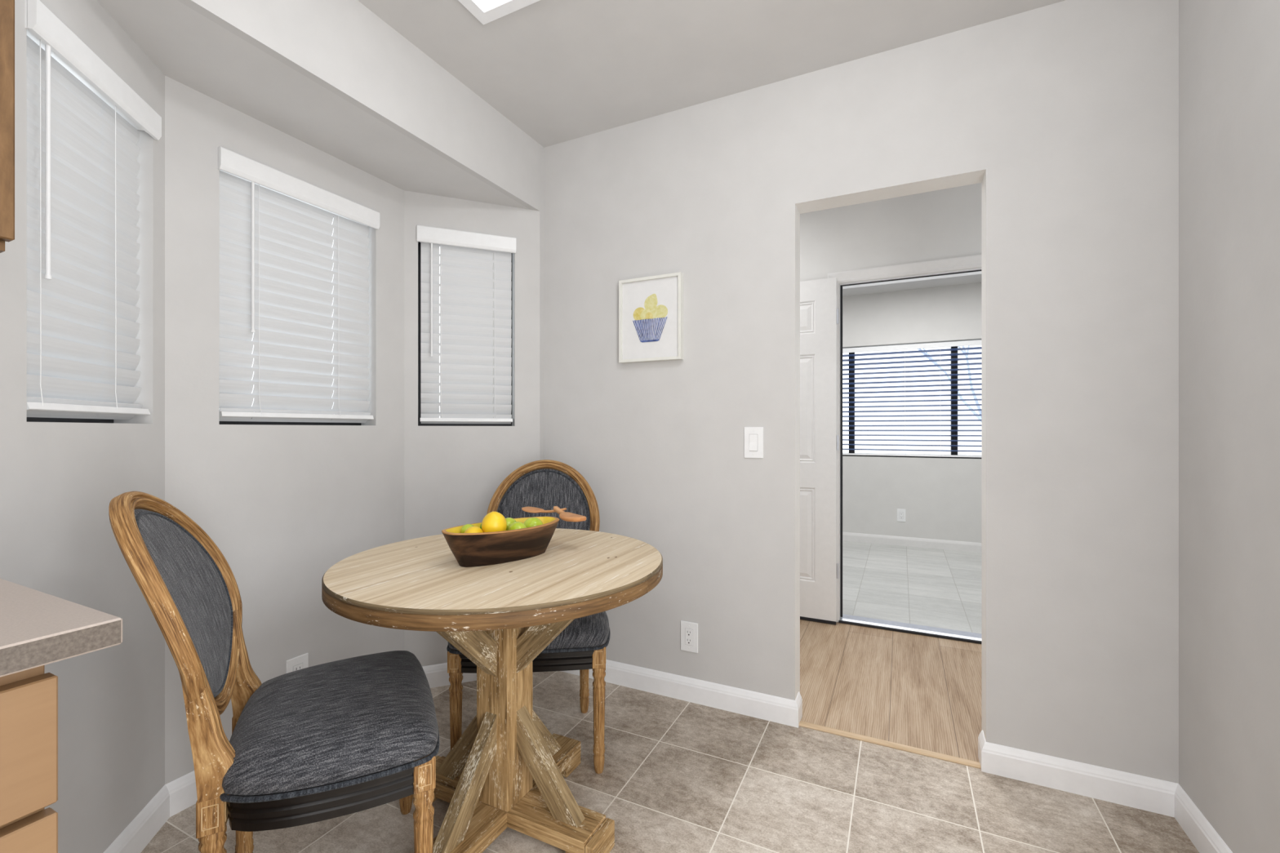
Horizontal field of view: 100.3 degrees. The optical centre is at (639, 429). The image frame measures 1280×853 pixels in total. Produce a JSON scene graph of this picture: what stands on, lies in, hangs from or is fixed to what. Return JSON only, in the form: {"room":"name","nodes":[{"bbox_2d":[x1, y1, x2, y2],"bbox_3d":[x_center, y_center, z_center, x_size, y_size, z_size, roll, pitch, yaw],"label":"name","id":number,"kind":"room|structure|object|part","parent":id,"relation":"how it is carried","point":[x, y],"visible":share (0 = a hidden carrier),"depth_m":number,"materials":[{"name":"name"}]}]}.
{"room":"dining room","nodes":[
{"label":"dining room","id":0,"kind":"room"},
{"bbox_2d":[0,0,164,852],"bbox_3d":[-1.341,0.048,1.238,0.120,2.129,0.580,0,0,-16],"label":"wall","id":1,"kind":"structure","parent":0,"point":[59,481],"depth_m":1.26,"materials":[{"name":"beige paint"}]},
{"bbox_2d":[26,417,113,422],"bbox_3d":[-1.389,-0.444,1.248,0.030,0.857,0.422,0,0,-16],"label":"window","id":2,"kind":"structure","parent":1,"relation":"in","point":[28,419],"depth_m":1.30,"materials":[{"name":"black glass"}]},
{"bbox_2d":[25,0,161,419],"bbox_3d":[-1.307,-0.449,1.271,0.073,0.846,0.430,0,0,-16],"label":"window blind","id":3,"kind":"object","parent":1,"relation":"attached to","point":[84,121],"visible":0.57,"depth_m":1.25,"materials":[{"name":"white plastic"}]},
{"bbox_3d":[-1.248,-0.431,1.114,0.005,0.780,0.012,0,0,-16],"label":"lift cord","id":4,"kind":"part","parent":3,"relation":"part of","materials":[{"name":"white fabric"}]},
{"bbox_3d":[-1.316,-0.837,1.268,0.052,0.046,0.410,0,0,-16],"label":"head rail","id":5,"kind":"part","parent":3,"relation":"part of","materials":[{"name":"white plastic"}]},
{"bbox_3d":[-1.316,-0.048,1.268,0.054,0.017,0.404,0,0,-16],"label":"rail","id":6,"kind":"part","parent":3,"relation":"part of","materials":[{"name":"white plastic"}]},
{"bbox_3d":[-1.312,-0.431,1.339,0.005,0.780,0.012,0,0,-16],"label":"lift cord","id":7,"kind":"part","parent":3,"relation":"part of","materials":[{"name":"white fabric"}]},
{"bbox_2d":[103,662,476,852],"bbox_3d":[-1.022,1.066,1.774,0.402,0.093,1.834,0,0,26],"label":"baseboard","id":8,"kind":"structure","parent":1,"relation":"attached to","point":[178,795],"depth_m":1.51,"materials":[{"name":"white wood"}]},
{"bbox_2d":[164,75,404,784],"bbox_3d":[-1.237,0.048,1.929,0.120,2.129,0.822,0,0,26],"label":"wall","id":9,"kind":"structure","parent":0,"point":[282,505],"depth_m":1.77,"materials":[{"name":"beige paint"}]},
{"bbox_2d":[219,216,361,425],"bbox_3d":[-1.275,-0.444,1.948,0.030,0.857,0.550,0,0,26],"label":"window","id":10,"kind":"structure","parent":9,"relation":"in","point":[220,422],"depth_m":1.93,"materials":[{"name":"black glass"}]},
{"bbox_2d":[217,146,379,422],"bbox_3d":[-1.200,-0.449,1.911,0.073,0.846,0.558,0,0,26],"label":"window blind","id":11,"kind":"object","parent":10,"relation":"attached to","point":[277,237],"visible":0.88,"depth_m":1.87,"materials":[{"name":"white plastic"}]},
{"bbox_3d":[-1.254,-0.431,1.767,0.003,0.780,0.012,0,0,12],"label":"lift cord","id":12,"kind":"part","parent":11,"relation":"part of","materials":[{"name":"white fabric"}]},
{"bbox_3d":[-1.208,-0.837,1.915,0.052,0.046,0.538,0,0,26],"label":"head rail","id":13,"kind":"part","parent":11,"relation":"part of","materials":[{"name":"white plastic"}]},
{"bbox_3d":[-1.208,-0.048,1.915,0.054,0.017,0.532,0,0,26],"label":"rail","id":14,"kind":"part","parent":11,"relation":"part of","materials":[{"name":"white plastic"}]},
{"bbox_3d":[-1.132,-0.431,2.015,0.003,0.780,0.012,0,0,12],"label":"lift cord","id":15,"kind":"part","parent":11,"relation":"part of","materials":[{"name":"white fabric"}]},
{"bbox_2d":[286,653,308,673],"bbox_3d":[-1.196,0.855,1.867,0.008,0.121,0.075,0,0,26],"label":"wall outlet","id":16,"kind":"object","parent":9,"relation":"attached to","point":[300,662],"visible":0.31,"depth_m":1.87,"materials":[{"name":"white plastic"}]},
{"bbox_2d":[293,662,302,671],"bbox_3d":[-1.193,0.855,1.866,0.003,0.067,0.034,0,0,26],"label":"receptacle","id":17,"kind":"object","parent":16,"relation":"attached to","point":[296,666],"depth_m":1.86,"materials":[{"name":"white plastic"}]},
{"bbox_2d":[97,0,528,208],"bbox_3d":[-1.113,-1.066,1.867,0.560,0.100,1.881,0,0,26],"label":"ceiling","id":18,"kind":"structure","parent":0,"point":[189,48],"depth_m":1.64,"materials":[{"name":"paint"}]},
{"bbox_2d":[177,0,543,460],"bbox_3d":[-1.510,-0.107,0.383,0.030,2.440,4.763,0,0,26],"label":"wall","id":19,"kind":"structure","parent":0,"point":[343,46],"depth_m":1.77,"materials":[{"name":"beige paint"}]},
{"bbox_2d":[0,0,14,253],"bbox_3d":[-1.271,-0.714,0.456,0.330,0.922,0.905,0,0,26],"label":"upper cabinet","id":20,"kind":"object","parent":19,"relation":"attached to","point":[6,6],"visible":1,"depth_m":0.78,"materials":[{"name":"brown wood"}]},
{"bbox_3d":[-1.278,-0.264,0.456,0.318,0.022,0.898,0,0,26],"label":"light rail","id":21,"kind":"part","parent":20,"relation":"part of","materials":[{"name":"brown wood"}]},
{"bbox_2d":[404,190,539,666],"bbox_3d":[-0.756,0.048,2.435,0.578,2.129,0.120,0,0,-22],"label":"wall","id":22,"kind":"structure","parent":0,"point":[452,474],"depth_m":2.36,"materials":[{"name":"beige paint"}]},
{"bbox_2d":[417,241,511,426],"bbox_3d":[-0.801,-0.444,2.464,0.409,0.857,0.030,0,0,-22],"label":"window","id":23,"kind":"structure","parent":22,"relation":"in","point":[419,242],"depth_m":2.38,"materials":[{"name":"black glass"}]},
{"bbox_2d":[417,224,515,423],"bbox_3d":[-0.769,-0.449,2.385,0.417,0.847,0.073,0,0,-22],"label":"window blind","id":24,"kind":"object","parent":23,"relation":"attached to","point":[466,394],"visible":1,"depth_m":2.39,"materials":[{"name":"white plastic"}]},
{"bbox_3d":[-0.864,-0.428,2.333,0.012,0.786,0.005,0,0,-22],"label":"lift cord","id":25,"kind":"part","parent":24,"relation":"part of","materials":[{"name":"white fabric"}]},
{"bbox_3d":[-0.773,-0.042,2.394,0.391,0.017,0.054,0,0,-22],"label":"rail","id":26,"kind":"part","parent":24,"relation":"part of","materials":[{"name":"white plastic"}]},
{"bbox_3d":[-0.651,-0.428,2.417,0.012,0.786,0.003,0,0,-36],"label":"lift cord","id":27,"kind":"part","parent":24,"relation":"part of","materials":[{"name":"white fabric"}]},
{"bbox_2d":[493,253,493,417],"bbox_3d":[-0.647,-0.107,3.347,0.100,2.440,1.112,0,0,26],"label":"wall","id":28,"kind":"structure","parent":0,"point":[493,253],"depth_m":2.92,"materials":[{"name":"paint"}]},
{"bbox_2d":[141,541,1199,852],"bbox_3d":[0.588,1.163,1.432,4.000,0.100,8.490,0,0,26],"label":"floor","id":29,"kind":"structure","parent":0,"point":[677,775],"depth_m":1.75,"materials":[{"name":"tile"}]},
{"bbox_2d":[0,665,57,852],"bbox_3d":[-1.181,0.670,0.156,0.754,0.886,1.204,0,0,26],"label":"base cabinet","id":30,"kind":"object","parent":29,"relation":"on","point":[28,699],"visible":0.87,"depth_m":0.52,"materials":[{"name":"brown wood"}]},
{"bbox_3d":[-0.719,0.529,0.265,0.019,0.296,0.604,0,0,26],"label":"drawer","id":31,"kind":"part","parent":30,"relation":"part of","materials":[{"name":"brown wood"}]},
{"bbox_2d":[0,578,122,677],"bbox_3d":[-1.213,0.213,0.074,0.769,0.028,1.468,0,0,26],"label":"countertop","id":32,"kind":"structure","parent":30,"relation":"on","point":[37,628],"depth_m":0.54,"materials":[{"name":"beige stone"}]},
{"bbox_2d":[108,491,439,852],"bbox_3d":[-0.801,0.620,1.234,0.607,0.984,0.534,0,0,-28],"label":"dining chair","id":33,"kind":"object","parent":29,"relation":"on","point":[329,740],"visible":1,"depth_m":1.10,"materials":[{"name":"grey fabric"}]},
{"bbox_3d":[-0.986,0.371,1.134,0.184,0.485,0.454,0,0,-28],"label":"frame","id":34,"kind":"part","parent":33,"relation":"part of","materials":[{"name":"brown wood"}]},
{"bbox_2d":[133,508,231,697],"bbox_3d":[-0.981,0.371,1.137,0.146,0.410,0.378,0,0,-28],"label":"cushion","id":35,"kind":"object","parent":33,"relation":"on","point":[171,548],"depth_m":1.16,"materials":[{"name":"grey fabric"}]},
{"bbox_3d":[-0.824,0.780,1.029,0.080,0.666,0.061,0,0,-28],"label":"leg","id":36,"kind":"part","parent":33,"relation":"part of","materials":[{"name":"brown wood"}]},
{"bbox_3d":[-0.983,0.780,1.327,0.080,0.666,0.061,0,0,-28],"label":"leg","id":37,"kind":"part","parent":33,"relation":"part of","materials":[{"name":"brown wood"}]},
{"bbox_3d":[-0.718,0.736,1.277,0.394,0.069,0.506,0,0,-28],"label":"seat rail","id":38,"kind":"part","parent":33,"relation":"part of","materials":[{"name":"black paint"}]},
{"bbox_2d":[222,650,438,795],"bbox_3d":[-0.718,0.655,1.277,0.412,0.092,0.524,0,0,-28],"label":"seat cushion","id":39,"kind":"object","parent":33,"relation":"on","point":[331,726],"depth_m":1.13,"materials":[{"name":"grey fabric"}]},
{"bbox_3d":[-0.681,0.907,1.555,0.045,0.412,0.045,0,0,-28],"label":"leg","id":40,"kind":"part","parent":33,"relation":"part of","materials":[{"name":"brown wood"}]},
{"bbox_3d":[-0.466,0.907,1.153,0.045,0.412,0.045,0,0,-28],"label":"leg","id":41,"kind":"part","parent":33,"relation":"part of","materials":[{"name":"brown wood"}]},
{"bbox_2d":[321,528,662,852],"bbox_3d":[-0.384,0.738,1.521,0.896,0.750,0.896,0,0,26],"label":"round table","id":42,"kind":"object","parent":29,"relation":"on","point":[506,769],"visible":0.85,"depth_m":1.41,"materials":[{"name":"brown wood"}]},
{"bbox_2d":[441,516,559,567],"bbox_3d":[-0.383,0.315,1.504,0.346,0.096,0.178,0,0,-44],"label":"dough bowl","id":43,"kind":"object","parent":42,"relation":"on","point":[484,548],"visible":0.88,"depth_m":1.43,"materials":[{"name":"brown wood"}]},
{"bbox_2d":[460,524,473,533],"bbox_3d":[-0.471,0.279,1.467,0.042,0.038,0.040,0,0,-45],"label":"lime","id":44,"kind":"object","parent":43,"relation":"in","point":[466,526],"visible":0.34,"depth_m":1.45,"materials":[{"name":"green food"}]},
{"bbox_2d":[464,526,483,533],"bbox_3d":[-0.445,0.286,1.431,0.061,0.052,0.060,0,0,41],"label":"lemon","id":45,"kind":"object","parent":43,"relation":"in","point":[473,529],"visible":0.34,"depth_m":1.41,"materials":[{"name":"yellow food"}]},
{"bbox_2d":[481,511,506,532],"bbox_3d":[-0.399,0.263,1.464,0.067,0.077,0.067,0,0,-35],"label":"lemon","id":46,"kind":"object","parent":43,"relation":"in","point":[493,522],"visible":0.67,"depth_m":1.44,"materials":[{"name":"yellow food"}]},
{"bbox_2d":[505,517,515,530],"bbox_3d":[-0.380,0.281,1.548,0.051,0.050,0.052,0,0,-37],"label":"lime","id":47,"kind":"object","parent":43,"relation":"in","point":[509,521],"visible":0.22,"depth_m":1.53,"materials":[{"name":"green food"}]},
{"bbox_2d":[507,521,526,530],"bbox_3d":[-0.344,0.287,1.502,0.057,0.054,0.055,0,0,10],"label":"lime","id":48,"kind":"object","parent":43,"relation":"in","point":[517,525],"visible":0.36,"depth_m":1.49,"materials":[{"name":"green food"}]},
{"bbox_2d":[523,517,542,528],"bbox_3d":[-0.313,0.285,1.562,0.056,0.054,0.058,0,0,-43],"label":"lime","id":49,"kind":"object","parent":43,"relation":"in","point":[532,522],"visible":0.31,"depth_m":1.54,"materials":[{"name":"green food"}]},
{"bbox_2d":[521,506,566,513],"bbox_3d":[-0.306,0.257,1.709,0.161,0.019,0.068,0,0,26],"label":"server","id":50,"kind":"object","parent":43,"relation":"on","point":[529,509],"visible":0.92,"depth_m":1.71,"materials":[{"name":"brown wood"}]},
{"bbox_2d":[553,506,586,521],"bbox_3d":[-0.219,0.258,1.629,0.064,0.031,0.162,0,0,-40],"label":"server","id":51,"kind":"object","parent":43,"relation":"on","point":[565,516],"visible":1,"depth_m":1.60,"materials":[{"name":"brown wood"}]},
{"bbox_2d":[446,459,610,773],"bbox_3d":[-0.377,0.620,1.980,0.534,0.984,0.607,0,0,-4],"label":"dining chair","id":52,"kind":"object","parent":29,"relation":"on","point":[544,484],"visible":0.45,"depth_m":1.78,"materials":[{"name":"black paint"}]},
{"bbox_3d":[-0.588,0.907,1.708,0.045,0.412,0.045,0,0,-4],"label":"leg","id":53,"kind":"part","parent":52,"relation":"part of","materials":[{"name":"brown wood"}]},
{"bbox_3d":[-0.372,0.736,1.887,0.506,0.069,0.394,0,0,-4],"label":"seat rail","id":54,"kind":"part","parent":52,"relation":"part of","materials":[{"name":"black paint"}]},
{"bbox_2d":[448,611,608,650],"bbox_3d":[-0.372,0.655,1.887,0.524,0.092,0.412,0,0,-4],"label":"seat cushion","id":55,"kind":"object","parent":52,"relation":"on","point":[590,633],"depth_m":1.71,"materials":[{"name":"grey fabric"}]},
{"bbox_3d":[-0.392,0.371,2.190,0.454,0.485,0.184,0,0,-4],"label":"frame","id":56,"kind":"part","parent":52,"relation":"part of","materials":[{"name":"brown wood"}]},
{"bbox_2d":[497,468,590,530],"bbox_3d":[-0.392,0.371,2.184,0.378,0.410,0.146,0,0,-4],"label":"cushion","id":57,"kind":"object","parent":52,"relation":"on","point":[544,489],"depth_m":2.19,"materials":[{"name":"black fabric"}]},
{"bbox_3d":[-0.218,0.780,2.108,0.061,0.666,0.080,0,0,-4],"label":"leg","id":58,"kind":"part","parent":52,"relation":"part of","materials":[{"name":"brown wood"}]},
{"bbox_3d":[-0.133,0.907,1.739,0.045,0.412,0.045,0,0,-4],"label":"leg","id":59,"kind":"part","parent":52,"relation":"part of","materials":[{"name":"brown wood"}]},
{"bbox_2d":[357,0,1065,147],"bbox_3d":[-0.451,-1.377,-0.079,2.378,0.100,4.863,0,0,26],"label":"ceiling","id":60,"kind":"structure","parent":0,"point":[560,71],"depth_m":1.83,"materials":[{"name":"paint"}]},
{"bbox_2d":[457,0,539,24],"bbox_3d":[0.081,-1.321,0.872,1.820,0.012,1.038,0,0,26],"label":"recessed light","id":61,"kind":"object","parent":60,"relation":"in","point":[486,11],"visible":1,"depth_m":1.67,"materials":[{"name":"white ceramic"}]},
{"bbox_2d":[473,0,508,11],"bbox_3d":[0.081,-1.322,0.872,1.744,0.006,0.962,0,0,26],"label":"diffuser","id":62,"kind":"object","parent":61,"relation":"attached to","point":[478,5],"depth_m":1.66,"materials":[{"name":"white"}]},
{"bbox_2d":[543,0,1178,783],"bbox_3d":[0.595,-0.107,2.064,2.378,2.440,0.105,0,0,26],"label":"wall","id":63,"kind":"structure","parent":0,"point":[1065,113],"depth_m":1.78,"materials":[{"name":"beige paint"}]},
{"bbox_2d":[618,271,683,363],"bbox_3d":[0.044,-0.465,2.258,0.286,0.354,0.030,0,0,26],"label":"framed picture","id":64,"kind":"object","parent":63,"relation":"attached to","point":[651,308],"visible":1,"depth_m":2.25,"materials":[{"name":"paper"}]},
{"bbox_2d":[560,659,802,728],"bbox_3d":[0.086,1.066,2.288,1.166,0.093,0.089,0,0,26],"label":"baseboard","id":65,"kind":"structure","parent":63,"relation":"attached to","point":[773,708],"depth_m":2.15,"materials":[{"name":"white wood"}]},
{"bbox_2d":[680,620,697,653],"bbox_3d":[0.202,0.851,2.193,0.075,0.121,0.008,0,0,26],"label":"wall outlet","id":66,"kind":"object","parent":63,"relation":"attached to","point":[689,630],"visible":1,"depth_m":2.19,"materials":[{"name":"white plastic"}]},
{"bbox_2d":[684,628,693,645],"bbox_3d":[0.201,0.851,2.190,0.034,0.067,0.003,0,0,26],"label":"receptacle","id":67,"kind":"object","parent":66,"relation":"attached to","point":[688,632],"depth_m":2.19,"materials":[{"name":"white plastic"}]},
{"bbox_2d":[744,426,763,458],"bbox_3d":[0.441,0.051,2.074,0.075,0.121,0.012,0,0,26],"label":"light switch","id":68,"kind":"object","parent":63,"relation":"attached to","point":[753,436],"visible":1,"depth_m":2.07,"materials":[{"name":"white plastic"}]},
{"bbox_2d":[799,720,981,768],"bbox_3d":[0.863,1.114,1.892,0.601,0.017,0.032,0,0,26],"label":"trim","id":69,"kind":"structure","parent":63,"relation":"attached to","point":[842,733],"depth_m":1.87,"materials":[{"name":"brown wood"}]},
{"bbox_2d":[800,182,982,620],"bbox_3d":[1.331,-0.107,3.067,3.700,2.440,0.120,0,0,26],"label":"wall","id":70,"kind":"structure","parent":0,"point":[946,223],"depth_m":2.98,"materials":[{"name":"paint"}]},
{"bbox_2d":[800,277,839,624],"bbox_3d":[0.789,0.122,3.220,0.773,1.977,0.036,0,0,26],"label":"door","id":71,"kind":"structure","parent":70,"relation":"in","point":[819,312],"depth_m":3.09,"materials":[{"name":"white paint"}]},
{"bbox_2d":[827,254,982,622],"bbox_3d":[1.531,0.104,2.893,0.980,2.018,0.018,0,0,26],"label":"trim","id":72,"kind":"structure","parent":70,"relation":"attached to","point":[972,261],"depth_m":2.96,"materials":[{"name":"white paint"}]},
{"bbox_2d":[838,269,982,644],"bbox_3d":[1.541,0.137,2.914,0.858,1.952,0.054,0,0,26],"label":"trim","id":73,"kind":"structure","parent":70,"relation":"attached to","point":[841,286],"depth_m":3.11,"materials":[{"name":"white wood"}]},
{"bbox_2d":[840,613,982,640],"bbox_3d":[1.562,1.115,2.957,0.844,0.036,0.115,0,0,26],"label":"trim","id":74,"kind":"structure","parent":70,"relation":"attached to","point":[967,635],"depth_m":2.96,"materials":[{"name":"wood"}]},
{"bbox_2d":[842,282,982,542],"bbox_3d":[2.658,-0.107,5.101,3.500,2.440,0.120,0,0,26],"label":"wall","id":75,"kind":"structure","parent":0,"point":[940,498],"depth_m":5.07,"materials":[{"name":"paint"}]},
{"bbox_2d":[897,508,905,521],"bbox_3d":[2.497,0.821,5.108,0.075,0.121,0.008,0,0,26],"label":"wall outlet","id":76,"kind":"object","parent":75,"relation":"attached to","point":[900,513],"visible":1,"depth_m":5.11,"materials":[{"name":"white plastic"}]},
{"bbox_2d":[899,511,903,519],"bbox_3d":[2.496,0.821,5.106,0.034,0.067,0.003,0,0,26],"label":"receptacle","id":77,"kind":"object","parent":76,"relation":"attached to","point":[901,513],"depth_m":5.10,"materials":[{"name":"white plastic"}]},
{"bbox_2d":[842,532,982,552],"bbox_3d":[2.629,1.069,5.042,3.500,0.088,0.012,0,0,26],"label":"baseboard","id":78,"kind":"structure","parent":75,"relation":"attached to","point":[974,547],"depth_m":5.05,"materials":[{"name":"white paint"}]},
{"bbox_2d":[842,339,982,458],"bbox_3d":[2.682,-0.277,5.128,1.640,1.090,0.030,0,0,26],"label":"window","id":79,"kind":"structure","parent":75,"relation":"in","point":[953,428],"depth_m":5.02,"materials":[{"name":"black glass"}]},
{"bbox_2d":[842,339,982,457],"bbox_3d":[2.657,-0.277,5.075,1.628,1.066,0.069,0,0,26],"label":"window blind","id":80,"kind":"object","parent":79,"relation":"attached to","point":[966,343],"visible":0.77,"depth_m":5.09,"materials":[{"name":"white plastic"}]},
{"bbox_3d":[2.533,-0.262,5.100,0.012,1.019,0.003,0,0,12],"label":"lift cord","id":81,"kind":"part","parent":80,"relation":"part of","materials":[{"name":"white fabric"}]},
{"bbox_3d":[2.653,-0.787,5.068,1.628,0.046,0.052,0,0,26],"label":"head rail","id":82,"kind":"part","parent":80,"relation":"part of","materials":[{"name":"white plastic"}]},
{"bbox_3d":[2.659,0.247,5.080,1.622,0.017,0.054,0,0,26],"label":"rail","id":83,"kind":"part","parent":80,"relation":"part of","materials":[{"name":"white plastic"}]},
{"bbox_2d":[842,273,982,296],"bbox_3d":[2.129,-1.377,4.018,3.500,0.100,2.290,0,0,26],"label":"ceiling","id":84,"kind":"structure","parent":0,"point":[975,278],"depth_m":4.92,"materials":[{"name":"paint"}]},
{"bbox_2d":[1178,0,1279,852],"bbox_3d":[0.550,-0.107,-0.623,0.100,2.440,4.763,0,0,26],"label":"wall","id":85,"kind":"structure","parent":0,"point":[1229,50],"depth_m":1.31,"materials":[{"name":"beige paint"}]},
{"bbox_2d":[977,730,1232,852],"bbox_3d":[0.305,1.066,-0.462,0.483,0.093,4.838,0,0,26],"label":"baseboard","id":86,"kind":"structure","parent":85,"relation":"attached to","point":[1153,795],"depth_m":1.60,"materials":[{"name":"white wood"}]},
{"label":"outside","id":87,"kind":"structure","parent":0,"visible":0},
{"bbox_2d":[916,345,982,422],"bbox_3d":[4.220,-0.985,7.926,3.074,5.203,2.642,0,0,26],"label":"tree","id":88,"kind":"object","parent":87,"point":[974,412],"visible":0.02,"depth_m":7.93,"materials":[{"name":"green plant"}]}
]}

